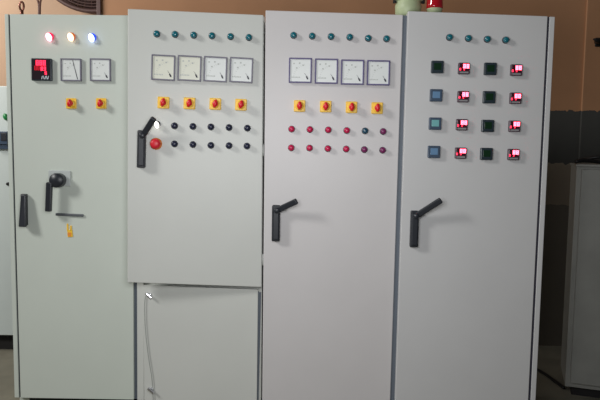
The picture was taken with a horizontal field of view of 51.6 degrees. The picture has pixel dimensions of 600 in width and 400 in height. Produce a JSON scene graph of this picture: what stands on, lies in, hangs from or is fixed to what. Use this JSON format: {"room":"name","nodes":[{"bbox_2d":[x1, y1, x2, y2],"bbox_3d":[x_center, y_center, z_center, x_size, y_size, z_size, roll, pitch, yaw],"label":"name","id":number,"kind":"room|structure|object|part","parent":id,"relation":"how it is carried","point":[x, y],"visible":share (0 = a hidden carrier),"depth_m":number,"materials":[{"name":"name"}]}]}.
{"room":"electrical room","nodes":[
{"label":"electrical room","id":0,"kind":"room"},
{"bbox_2d":[0,0,92,85],"bbox_3d":[-4.231,-0.817,5.081,5.512,3.600,0.150,1,5,0],"label":"wall","id":1,"kind":"structure","parent":0,"point":[50,7],"depth_m":4.95,"materials":[{"name":"paint"}]},
{"bbox_2d":[0,346,599,399],"bbox_3d":[-0.023,1.369,1.919,14.000,0.100,9.200,1,5,0],"label":"floor","id":2,"kind":"structure","parent":0,"point":[549,357],"depth_m":4.03,"materials":[{"name":"concrete"}]},
{"bbox_2d":[0,86,12,348],"bbox_3d":[-2.156,0.130,4.537,0.795,1.871,0.484,1,5,0],"label":"tall cabinet","id":3,"kind":"object","parent":2,"relation":"on","point":[6,315],"visible":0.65,"depth_m":4.34,"materials":[{"name":"metal"}]},
{"bbox_2d":[5,1,136,399],"bbox_3d":[-1.189,0.063,3.434,0.648,2.217,0.548,1,5,0],"label":"tall cabinet","id":4,"kind":"object","parent":2,"relation":"on","point":[67,75],"visible":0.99,"depth_m":3.21,"materials":[{"name":"metal"}]},
{"bbox_3d":[-1.497,0.054,3.234,0.031,2.002,0.026,1,5,0],"label":"frame","id":5,"kind":"part","parent":4,"relation":"part of","materials":[{"name":"grey metal"}]},
{"bbox_3d":[-1.423,0.055,3.188,0.040,0.166,0.042,1,5,0],"label":"lever","id":6,"kind":"part","parent":4,"relation":"part of","materials":[{"name":"black plastic"}]},
{"bbox_3d":[-1.425,0.050,3.207,0.032,0.164,0.020,1,5,0],"label":"door handle","id":7,"kind":"part","parent":4,"relation":"part of","materials":[{"name":"black plastic"}]},
{"bbox_2d":[37,0,41,13],"bbox_3d":[-1.408,-1.321,3.346,0.120,0.729,0.262,-3,6,-42],"label":"power cable","id":8,"kind":"object","parent":4,"relation":"on","point":[38,1],"visible":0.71,"depth_m":3.25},
{"bbox_2d":[45,32,53,40],"bbox_3d":[-1.267,-0.824,3.130,0.041,0.045,0.030,1,5,0],"label":"lamp","id":9,"kind":"object","parent":4,"relation":"attached to","point":[49,36],"depth_m":3.13,"materials":[{"name":"plastic"}]},
{"bbox_2d":[45,170,70,211],"bbox_3d":[-1.242,-0.046,3.180,0.115,0.210,0.058,1,5,0],"label":"switch","id":10,"kind":"object","parent":4,"relation":"attached to","point":[57,182],"depth_m":3.20,"materials":[{"name":"black plastic"}]},
{"bbox_2d":[66,98,76,108],"bbox_3d":[-1.168,-0.492,3.150,0.053,0.053,0.043,1,5,0],"label":"switch","id":11,"kind":"object","parent":4,"relation":"attached to","point":[71,103],"depth_m":3.16,"materials":[{"name":"yellow plastic"}]},
{"bbox_2d":[67,32,75,40],"bbox_3d":[-1.157,-0.824,3.130,0.041,0.045,0.030,1,5,0],"label":"lamp","id":12,"kind":"object","parent":4,"relation":"attached to","point":[71,36],"depth_m":3.13,"materials":[{"name":"plastic"}]},
{"bbox_2d":[88,33,95,41],"bbox_3d":[-1.052,-0.821,3.130,0.041,0.045,0.030,1,5,0],"label":"lamp","id":13,"kind":"object","parent":4,"relation":"attached to","point":[91,36],"depth_m":3.13,"materials":[{"name":"white plastic"}]},
{"bbox_2d":[96,98,106,108],"bbox_3d":[-1.015,-0.492,3.150,0.053,0.053,0.043,1,5,0],"label":"switch","id":14,"kind":"object","parent":4,"relation":"attached to","point":[101,103],"depth_m":3.16,"materials":[{"name":"plastic"}]},
{"bbox_2d":[128,9,265,399],"bbox_3d":[-0.527,0.115,3.377,0.688,2.144,0.661,1,5,0],"label":"tall cabinet","id":15,"kind":"object","parent":2,"relation":"on","point":[196,80],"visible":1,"depth_m":3.14,"materials":[{"name":"metal"}]},
{"bbox_3d":[-0.786,-0.253,3.076,0.041,0.186,0.036,2,5,-6],"label":"door handle","id":16,"kind":"part","parent":15,"relation":"part of","materials":[{"name":"black plastic"}]},
{"bbox_3d":[-0.747,-0.355,3.039,0.107,0.107,0.036,3,5,26],"label":"lever","id":17,"kind":"part","parent":15,"relation":"part of","materials":[{"name":"black plastic"}]},
{"bbox_2d":[144,296,152,389],"bbox_3d":[-0.794,0.809,3.265,0.051,0.616,0.006,1,5,0],"label":"loose wire","id":18,"kind":"object","parent":15,"relation":"hanging from","point":[145,296],"visible":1,"depth_m":3.26,"materials":[{"name":"grey metal"}]},
{"bbox_2d":[153,30,159,37],"bbox_3d":[-0.705,-0.817,3.045,0.035,0.034,0.025,1,5,0],"label":"lamp","id":19,"kind":"object","parent":15,"relation":"attached to","point":[156,33],"depth_m":3.04,"materials":[{"name":"teal plastic"}]},
{"bbox_2d":[154,121,160,127],"bbox_3d":[-0.711,-0.374,3.078,0.032,0.037,0.032,1,5,0],"label":"lamp","id":20,"kind":"object","parent":15,"relation":"attached to","point":[157,124],"depth_m":3.07,"materials":[{"name":"white plastic"}]},
{"bbox_2d":[157,97,169,108],"bbox_3d":[-0.678,-0.482,3.066,0.059,0.059,0.045,1,5,0],"label":"switch","id":21,"kind":"object","parent":15,"relation":"attached to","point":[162,102],"depth_m":3.07,"materials":[{"name":"yellow plastic"}]},
{"bbox_2d":[172,31,178,37],"bbox_3d":[-0.617,-0.817,3.054,0.035,0.034,0.025,1,5,0],"label":"lamp","id":22,"kind":"object","parent":15,"relation":"attached to","point":[175,34],"depth_m":3.05,"materials":[{"name":"teal plastic"}]},
{"bbox_2d":[183,97,194,108],"bbox_3d":[-0.552,-0.481,3.080,0.059,0.059,0.045,1,5,0],"label":"switch","id":23,"kind":"object","parent":15,"relation":"attached to","point":[188,102],"depth_m":3.09,"materials":[{"name":"yellow plastic"}]},
{"bbox_2d":[190,32,196,38],"bbox_3d":[-0.526,-0.816,3.063,0.035,0.034,0.025,1,5,0],"label":"lamp","id":24,"kind":"object","parent":15,"relation":"attached to","point":[193,35],"depth_m":3.06,"materials":[{"name":"teal plastic"}]},
{"bbox_3d":[-0.527,-0.242,3.133,0.680,1.386,0.022,0,5,-6],"label":"door","id":25,"kind":"part","parent":15,"relation":"part of","materials":[{"name":"grey metal"}]},
{"bbox_3d":[-0.524,0.759,3.278,0.600,0.622,0.024,1,5,0],"label":"door","id":26,"kind":"part","parent":15,"relation":"part of","materials":[{"name":"grey metal"}]},
{"bbox_2d":[209,32,214,38],"bbox_3d":[-0.436,-0.815,3.068,0.030,0.030,0.017,0,5,-6],"label":"lamp","id":27,"kind":"object","parent":15,"relation":"attached to","point":[211,34],"depth_m":3.06,"materials":[{"name":"teal plastic"}]},
{"bbox_2d":[209,98,220,109],"bbox_3d":[-0.424,-0.480,3.093,0.059,0.059,0.045,1,5,0],"label":"switch","id":28,"kind":"object","parent":15,"relation":"attached to","point":[214,103],"depth_m":3.10,"materials":[{"name":"plastic"}]},
{"bbox_2d":[227,33,233,39],"bbox_3d":[-0.346,-0.814,3.082,0.035,0.034,0.025,1,5,0],"label":"lamp","id":29,"kind":"object","parent":15,"relation":"attached to","point":[230,36],"depth_m":3.07,"materials":[{"name":"teal plastic"}]},
{"bbox_2d":[235,99,246,110],"bbox_3d":[-0.297,-0.478,3.106,0.059,0.059,0.045,1,5,0],"label":"switch","id":30,"kind":"object","parent":15,"relation":"attached to","point":[240,104],"depth_m":3.11,"materials":[{"name":"yellow plastic"}]},
{"bbox_2d":[245,34,251,40],"bbox_3d":[-0.255,-0.812,3.092,0.035,0.034,0.025,1,5,0],"label":"lamp","id":31,"kind":"object","parent":15,"relation":"attached to","point":[248,37],"depth_m":3.09,"materials":[{"name":"teal plastic"}]},
{"bbox_2d":[262,10,406,399],"bbox_3d":[0.168,0.117,3.390,0.715,2.161,0.581,1,5,0],"label":"tall cabinet","id":32,"kind":"object","parent":2,"relation":"on","point":[335,82],"visible":0.99,"depth_m":3.18,"materials":[{"name":"grey metal"}]},
{"bbox_3d":[-0.123,0.118,3.172,0.041,0.186,0.036,1,5,0],"label":"door handle","id":33,"kind":"part","parent":32,"relation":"part of","materials":[{"name":"black plastic"}]},
{"bbox_3d":[-0.072,0.030,3.131,0.138,0.081,0.034,3,5,24],"label":"lever","id":34,"kind":"part","parent":32,"relation":"part of","materials":[{"name":"black plastic"}]},
{"bbox_2d":[290,32,296,38],"bbox_3d":[-0.032,-0.825,3.101,0.034,0.034,0.024,1,5,0],"label":"lamp","id":35,"kind":"object","parent":32,"relation":"attached to","point":[293,35],"depth_m":3.10,"materials":[{"name":"teal plastic"}]},
{"bbox_2d":[294,100,304,111],"bbox_3d":[-0.002,-0.474,3.120,0.058,0.058,0.043,1,5,0],"label":"switch","id":36,"kind":"object","parent":32,"relation":"attached to","point":[299,105],"depth_m":3.13,"materials":[{"name":"plastic"}]},
{"bbox_2d":[309,33,315,39],"bbox_3d":[0.061,-0.821,3.101,0.034,0.034,0.024,1,5,0],"label":"lamp","id":37,"kind":"object","parent":32,"relation":"attached to","point":[312,36],"depth_m":3.10,"materials":[{"name":"teal plastic"}]},
{"bbox_2d":[320,101,330,111],"bbox_3d":[0.130,-0.471,3.120,0.058,0.058,0.043,1,5,0],"label":"switch","id":38,"kind":"object","parent":32,"relation":"attached to","point":[325,106],"depth_m":3.13,"materials":[{"name":"yellow plastic"}]},
{"bbox_2d":[328,33,333,39],"bbox_3d":[0.156,-0.819,3.101,0.034,0.034,0.024,1,5,0],"label":"lamp","id":39,"kind":"object","parent":32,"relation":"attached to","point":[330,35],"depth_m":3.09,"materials":[{"name":"teal plastic"}]},
{"bbox_2d":[346,34,352,40],"bbox_3d":[0.249,-0.816,3.102,0.034,0.034,0.024,1,5,0],"label":"lamp","id":40,"kind":"object","parent":32,"relation":"attached to","point":[349,37],"depth_m":3.09,"materials":[{"name":"teal plastic"}]},
{"bbox_2d":[346,101,356,112],"bbox_3d":[0.261,-0.468,3.120,0.058,0.058,0.043,1,5,0],"label":"switch","id":41,"kind":"object","parent":32,"relation":"attached to","point":[351,106],"depth_m":3.13,"materials":[{"name":"yellow plastic"}]},
{"bbox_2d":[365,35,371,41],"bbox_3d":[0.342,-0.810,3.102,0.034,0.034,0.024,1,5,0],"label":"lamp","id":42,"kind":"object","parent":32,"relation":"attached to","point":[368,38],"depth_m":3.10,"materials":[{"name":"teal plastic"}]},
{"bbox_2d":[371,102,382,113],"bbox_3d":[0.390,-0.464,3.120,0.058,0.058,0.043,1,5,0],"label":"switch","id":43,"kind":"object","parent":32,"relation":"attached to","point":[376,107],"depth_m":3.13,"materials":[{"name":"plastic"}]},
{"bbox_2d":[383,35,389,41],"bbox_3d":[0.434,-0.808,3.102,0.034,0.034,0.024,1,5,0],"label":"lamp","id":44,"kind":"object","parent":32,"relation":"attached to","point":[386,38],"depth_m":3.10,"materials":[{"name":"teal plastic"}]},
{"bbox_2d":[394,11,554,399],"bbox_3d":[0.880,0.129,3.380,0.735,2.162,0.621,1,5,0],"label":"tall cabinet","id":45,"kind":"object","parent":2,"relation":"on","point":[477,96],"visible":1,"depth_m":3.15,"materials":[{"name":"metal"}]},
{"bbox_2d":[393,0,424,14],"bbox_3d":[0.564,-1.041,3.214,0.159,0.190,0.155,3,5,28],"label":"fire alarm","id":46,"kind":"object","parent":45,"relation":"on","point":[402,7],"visible":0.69,"depth_m":3.17,"materials":[{"name":"beige plastic"}]},
{"bbox_3d":[0.580,0.147,3.144,0.041,0.186,0.036,1,5,0],"label":"door handle","id":47,"kind":"part","parent":45,"relation":"part of","materials":[{"name":"black plastic"}]},
{"bbox_3d":[0.637,0.042,3.100,0.149,0.113,0.035,3,5,22],"label":"lever","id":48,"kind":"part","parent":45,"relation":"part of","materials":[{"name":"black plastic"}]},
{"bbox_2d":[426,0,442,11],"bbox_3d":[0.688,-1.006,3.167,0.084,0.138,0.084,1,5,0],"label":"beacon","id":49,"kind":"object","parent":45,"relation":"on","point":[431,5],"visible":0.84,"depth_m":3.14,"materials":[{"name":"red plastic"}]},
{"bbox_2d":[446,34,452,40],"bbox_3d":[0.743,-0.807,3.071,0.034,0.034,0.024,1,5,0],"label":"lamp","id":50,"kind":"object","parent":45,"relation":"attached to","point":[449,37],"depth_m":3.07,"materials":[{"name":"teal plastic"}]},
{"bbox_2d":[465,35,471,41],"bbox_3d":[0.836,-0.802,3.072,0.034,0.034,0.024,1,5,0],"label":"lamp","id":51,"kind":"object","parent":45,"relation":"attached to","point":[468,38],"depth_m":3.07,"materials":[{"name":"teal plastic"}]},
{"bbox_2d":[484,36,490,42],"bbox_3d":[0.930,-0.798,3.072,0.034,0.034,0.024,1,5,0],"label":"lamp","id":52,"kind":"object","parent":45,"relation":"attached to","point":[487,39],"depth_m":3.07,"materials":[{"name":"teal plastic"}]},
{"bbox_2d":[502,37,508,43],"bbox_3d":[1.022,-0.794,3.072,0.034,0.034,0.024,1,5,0],"label":"lamp","id":53,"kind":"object","parent":45,"relation":"attached to","point":[505,40],"depth_m":3.07,"materials":[{"name":"teal plastic"}]},
{"bbox_3d":[1.235,0.096,3.172,0.028,2.020,0.027,1,5,0],"label":"frame","id":54,"kind":"part","parent":45,"relation":"part of","materials":[{"name":"grey metal"}]},
{"bbox_2d":[537,368,564,388],"bbox_3d":[1.579,1.145,4.216,0.061,0.020,0.707,0,5,-15],"label":"cable","id":55,"kind":"object","parent":2,"relation":"on","point":[538,370],"visible":0.54,"depth_m":4.02,"materials":[{"name":"black rubber"}]},
{"bbox_2d":[561,163,599,397],"bbox_3d":[1.972,0.492,3.775,0.636,1.410,0.447,3,5,19],"label":"storage cabinet","id":56,"kind":"object","parent":2,"relation":"on","point":[580,353],"visible":1,"depth_m":3.69,"materials":[{"name":"grey metal"}]},
{"bbox_3d":[1.988,-0.205,3.730,0.636,0.014,0.422,3,5,19],"label":"panel","id":57,"kind":"part","parent":56,"relation":"part of","materials":[{"name":"grey paint"}]},
{"bbox_2d":[574,155,599,163],"bbox_3d":[1.972,-0.237,3.707,0.636,0.054,0.155,2,5,14],"label":"power cable","id":58,"kind":"object","parent":56,"relation":"on","point":[591,159],"visible":1,"depth_m":3.74,"materials":[{"name":"black rubber"}]},
{"bbox_2d":[101,0,586,345],"bbox_3d":[2.768,-0.685,4.882,8.488,3.600,0.550,1,5,0],"label":"wall","id":59,"kind":"structure","parent":0,"point":[570,15],"depth_m":4.58,"materials":[{"name":"orange paint"}]},
{"bbox_2d":[57,0,96,14],"bbox_3d":[-1.552,-1.861,4.748,0.898,0.897,0.294,1,5,0],"label":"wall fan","id":60,"kind":"object","parent":59,"relation":"attached to","point":[85,6],"visible":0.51,"depth_m":4.65,"materials":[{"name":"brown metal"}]},
{"bbox_3d":[-1.662,-1.630,4.696,0.317,0.358,0.058,0,5,-13],"label":"fan blade","id":61,"kind":"part","parent":60,"relation":"part of","materials":[{"name":"brown metal"}]},
{"bbox_2d":[97,0,100,14],"bbox_3d":[-1.485,-0.683,4.612,0.029,3.500,0.040,1,5,0],"label":"trim","id":62,"kind":"structure","parent":59,"relation":"attached to","point":[98,1],"depth_m":4.53,"materials":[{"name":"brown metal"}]},
{"bbox_2d":[578,0,599,163],"bbox_3d":[2.335,-0.668,4.598,0.500,3.600,0.020,1,5,0],"label":"wall","id":63,"kind":"structure","parent":59,"relation":"attached to","point":[589,137],"depth_m":4.58,"materials":[{"name":"brown paint"}]},
{"bbox_2d":[593,38,599,46],"bbox_3d":[2.212,-1.152,4.498,0.208,0.065,0.100,1,5,0],"label":"wall bracket","id":64,"kind":"object","parent":63,"relation":"attached to","point":[596,40],"visible":1,"depth_m":4.47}
]}

